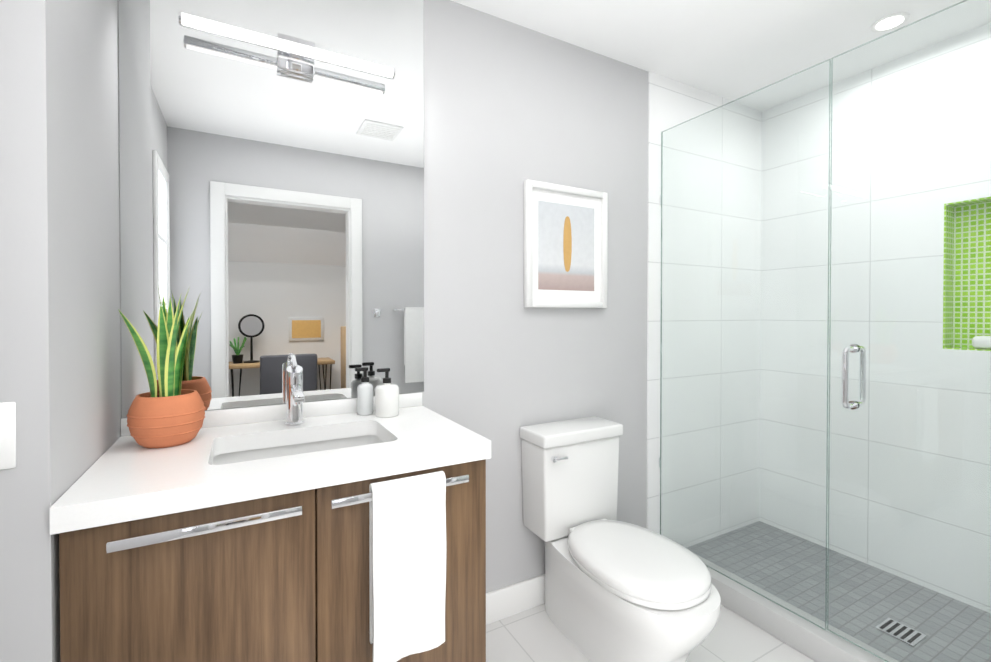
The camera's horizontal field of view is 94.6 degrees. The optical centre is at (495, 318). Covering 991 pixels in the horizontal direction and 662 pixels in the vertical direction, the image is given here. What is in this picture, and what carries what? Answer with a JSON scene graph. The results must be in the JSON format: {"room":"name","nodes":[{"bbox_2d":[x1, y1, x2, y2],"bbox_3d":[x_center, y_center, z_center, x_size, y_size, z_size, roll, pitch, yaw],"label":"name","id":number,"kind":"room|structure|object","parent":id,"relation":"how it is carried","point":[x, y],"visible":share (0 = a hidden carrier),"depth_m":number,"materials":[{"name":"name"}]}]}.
{"room":"bathroom","nodes":[
{"label":"bathroom","id":0,"kind":"room"},
{"bbox_2d":[0,0,120,661],"bbox_3d":[-1.118,0.015,0.960,0.417,2.498,0.548,0,1,-29],"label":"wall","id":1,"kind":"structure","parent":0,"point":[60,382],"depth_m":0.83,"materials":[{"name":"paint"}]},
{"bbox_2d":[0,402,15,469],"bbox_3d":[-0.869,0.203,0.780,0.072,0.116,0.011,0,1,-29],"label":"switch plate","id":2,"kind":"object","parent":1,"relation":"attached to","point":[7,435],"visible":1,"depth_m":0.79,"materials":[{"name":"plastic"}]},
{"bbox_2d":[117,0,647,592],"bbox_3d":[0.156,0.004,2.048,3.700,2.498,0.120,0,1,-29],"label":"wall","id":3,"kind":"structure","parent":0,"point":[509,108],"depth_m":1.94,"materials":[{"name":"paint"}]},
{"bbox_2d":[119,0,423,416],"bbox_3d":[-0.668,-0.461,1.514,0.904,1.478,0.005,0,1,-29],"label":"mirror","id":4,"kind":"object","parent":3,"relation":"attached to","point":[271,218],"visible":0.91,"depth_m":1.48,"materials":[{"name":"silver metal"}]},
{"bbox_2d":[178,12,394,78],"bbox_3d":[-0.641,-0.859,1.475,0.624,0.110,0.080,0,1,-29],"label":"vanity light","id":5,"kind":"object","parent":4,"relation":"attached to","point":[297,56],"visible":0.98,"depth_m":1.46,"materials":[{"name":"silver metal"}]},
{"bbox_2d":[486,574,544,624],"bbox_3d":[0.249,1.191,2.035,1.200,0.125,0.014,0,1,-29],"label":"baseboard","id":6,"kind":"structure","parent":3,"relation":"attached to","point":[512,599],"depth_m":1.92,"materials":[{"name":"white paint"}]},
{"bbox_2d":[524,179,607,307],"bbox_3d":[0.324,-0.320,2.050,0.450,0.540,0.030,0,1,-29],"label":"picture frame","id":7,"kind":"object","parent":3,"relation":"attached to","point":[565,246],"visible":1,"depth_m":2.04,"materials":[{"name":"white paper"}]},
{"bbox_2d":[647,71,761,547],"bbox_3d":[1.190,-0.001,2.548,0.955,2.498,0.008,0,1,-29],"label":"shower wall tiles","id":8,"kind":"structure","parent":3,"relation":"attached to","point":[672,103],"depth_m":2.51,"materials":[{"name":"white tile"}]},
{"bbox_2d":[486,603,814,661],"bbox_3d":[0.693,1.302,0.164,4.600,0.060,4.000,0,1,-29],"label":"floor","id":9,"kind":"structure","parent":0,"point":[535,634],"depth_m":1.77,"materials":[{"name":"tile"}]},
{"bbox_2d":[50,392,490,661],"bbox_3d":[-0.534,0.772,1.272,0.896,0.978,0.577,0,1,-29],"label":"bathroom vanity","id":10,"kind":"object","parent":9,"relation":"on","point":[234,535],"visible":0.94,"depth_m":1.02,"materials":[{"name":"brown wood"}]},
{"bbox_2d":[118,288,204,447],"bbox_3d":[-0.878,0.121,1.208,0.186,0.423,0.200,0,1,-29],"label":"plant","id":11,"kind":"object","parent":10,"relation":"on","point":[170,413],"visible":1,"depth_m":1.19,"materials":[{"name":"green plant"}]},
{"bbox_2d":[285,354,304,425],"bbox_3d":[-0.615,0.224,1.408,0.058,0.214,0.191,0,1,-29],"label":"faucet","id":12,"kind":"object","parent":10,"relation":"on","point":[295,398],"visible":0.98,"depth_m":1.42,"materials":[{"name":"silver metal"}]},
{"bbox_2d":[355,367,372,414],"bbox_3d":[-0.454,0.248,1.579,0.061,0.161,0.054,0,1,-29],"label":"soap dispenser","id":13,"kind":"object","parent":10,"relation":"on","point":[365,397],"visible":0.96,"depth_m":1.56,"materials":[{"name":"white plastic"}]},
{"bbox_2d":[375,368,398,417],"bbox_3d":[-0.370,0.249,1.559,0.080,0.161,0.080,0,1,-29],"label":"bottle","id":14,"kind":"object","parent":10,"relation":"on","point":[386,398],"visible":1,"depth_m":1.53,"materials":[{"name":"white plastic"}]},
{"bbox_2d":[369,471,445,661],"bbox_3d":[-0.212,0.604,1.121,0.183,0.430,0.042,0,1,-29],"label":"hanging towel","id":15,"kind":"object","parent":10,"relation":"hanging from","point":[407,553],"visible":1,"depth_m":1.10,"materials":[{"name":"white fabric"}]},
{"bbox_2d":[520,416,720,661],"bbox_3d":[0.467,0.859,1.726,0.422,0.795,0.761,0,1,-29],"label":"toilet","id":16,"kind":"object","parent":9,"relation":"on","point":[617,591],"visible":1,"depth_m":1.70,"materials":[{"name":"white ceramic"}]},
{"bbox_2d":[692,552,898,661],"bbox_3d":[1.213,1.206,1.710,0.110,0.100,1.502,0,1,-29],"label":"curb","id":17,"kind":"object","parent":9,"relation":"on","point":[815,643],"visible":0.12,"depth_m":1.77,"materials":[{"name":"tile"}]},
{"bbox_2d":[659,59,830,629],"bbox_3d":[1.037,0.098,2.019,0.017,2.106,0.768,0,1,-29],"label":"glass","id":18,"kind":"object","parent":17,"relation":"on","point":[827,330],"visible":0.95,"depth_m":1.93,"materials":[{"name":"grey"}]},
{"bbox_2d":[687,521,990,661],"bbox_3d":[1.617,1.248,1.934,0.815,0.012,1.502,0,1,-29],"label":"shower floor","id":19,"kind":"structure","parent":9,"relation":"on","point":[881,593],"depth_m":2.06,"materials":[{"name":"tile"}]},
{"bbox_2d":[875,618,926,646],"bbox_3d":[1.607,1.241,1.813,0.120,0.006,0.120,0,1,-29],"label":"floor drain","id":20,"kind":"object","parent":19,"relation":"on","point":[915,635],"depth_m":1.80,"materials":[{"name":"metal"}]},
{"bbox_2d":[451,0,990,110],"bbox_3d":[0.693,-1.275,0.137,4.600,0.100,4.000,0,1,-29],"label":"ceiling","id":21,"kind":"structure","parent":0,"point":[731,50],"depth_m":1.99,"materials":[{"name":"paint"}]},
{"bbox_2d":[870,12,909,32],"bbox_3d":[1.651,-1.240,1.915,0.128,0.006,0.128,0,1,-29],"label":"recessed light","id":22,"kind":"object","parent":21,"relation":"in","point":[890,22],"visible":1,"depth_m":1.91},
{"bbox_2d":[759,23,990,612],"bbox_3d":[2.137,0.005,1.928,0.100,2.498,2.010,0,1,-29],"label":"wall tiles","id":23,"kind":"structure","parent":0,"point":[953,480],"depth_m":2.25,"materials":[{"name":"white tile"}]},
{"bbox_2d":[943,197,990,350],"bbox_3d":[2.151,-0.189,1.903,0.098,0.650,0.396,0,1,-29],"label":"shower niche","id":24,"kind":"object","parent":23,"relation":"attached to","point":[953,233],"depth_m":2.05,"materials":[{"name":"green tile"}]},
{"bbox_2d":[972,336,990,348],"bbox_3d":[2.153,0.103,1.898,0.078,0.054,0.240,0,1,-29],"label":"towel","id":25,"kind":"object","parent":24,"relation":"in","point":[981,341],"depth_m":1.95,"materials":[{"name":"white fabric"}]},
{"bbox_3d":[1.962,0.013,1.185,0.925,2.498,0.120,0,1,-29],"label":"wall","id":26,"kind":"structure","parent":0,"visible":0},
{"bbox_2d":[827,0,990,661],"bbox_3d":[1.405,0.102,1.362,0.143,2.100,0.726,0,1,-29],"label":"glass","id":27,"kind":"object","parent":26,"relation":"attached to","point":[847,403],"visible":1,"depth_m":1.51,"materials":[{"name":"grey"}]}
]}

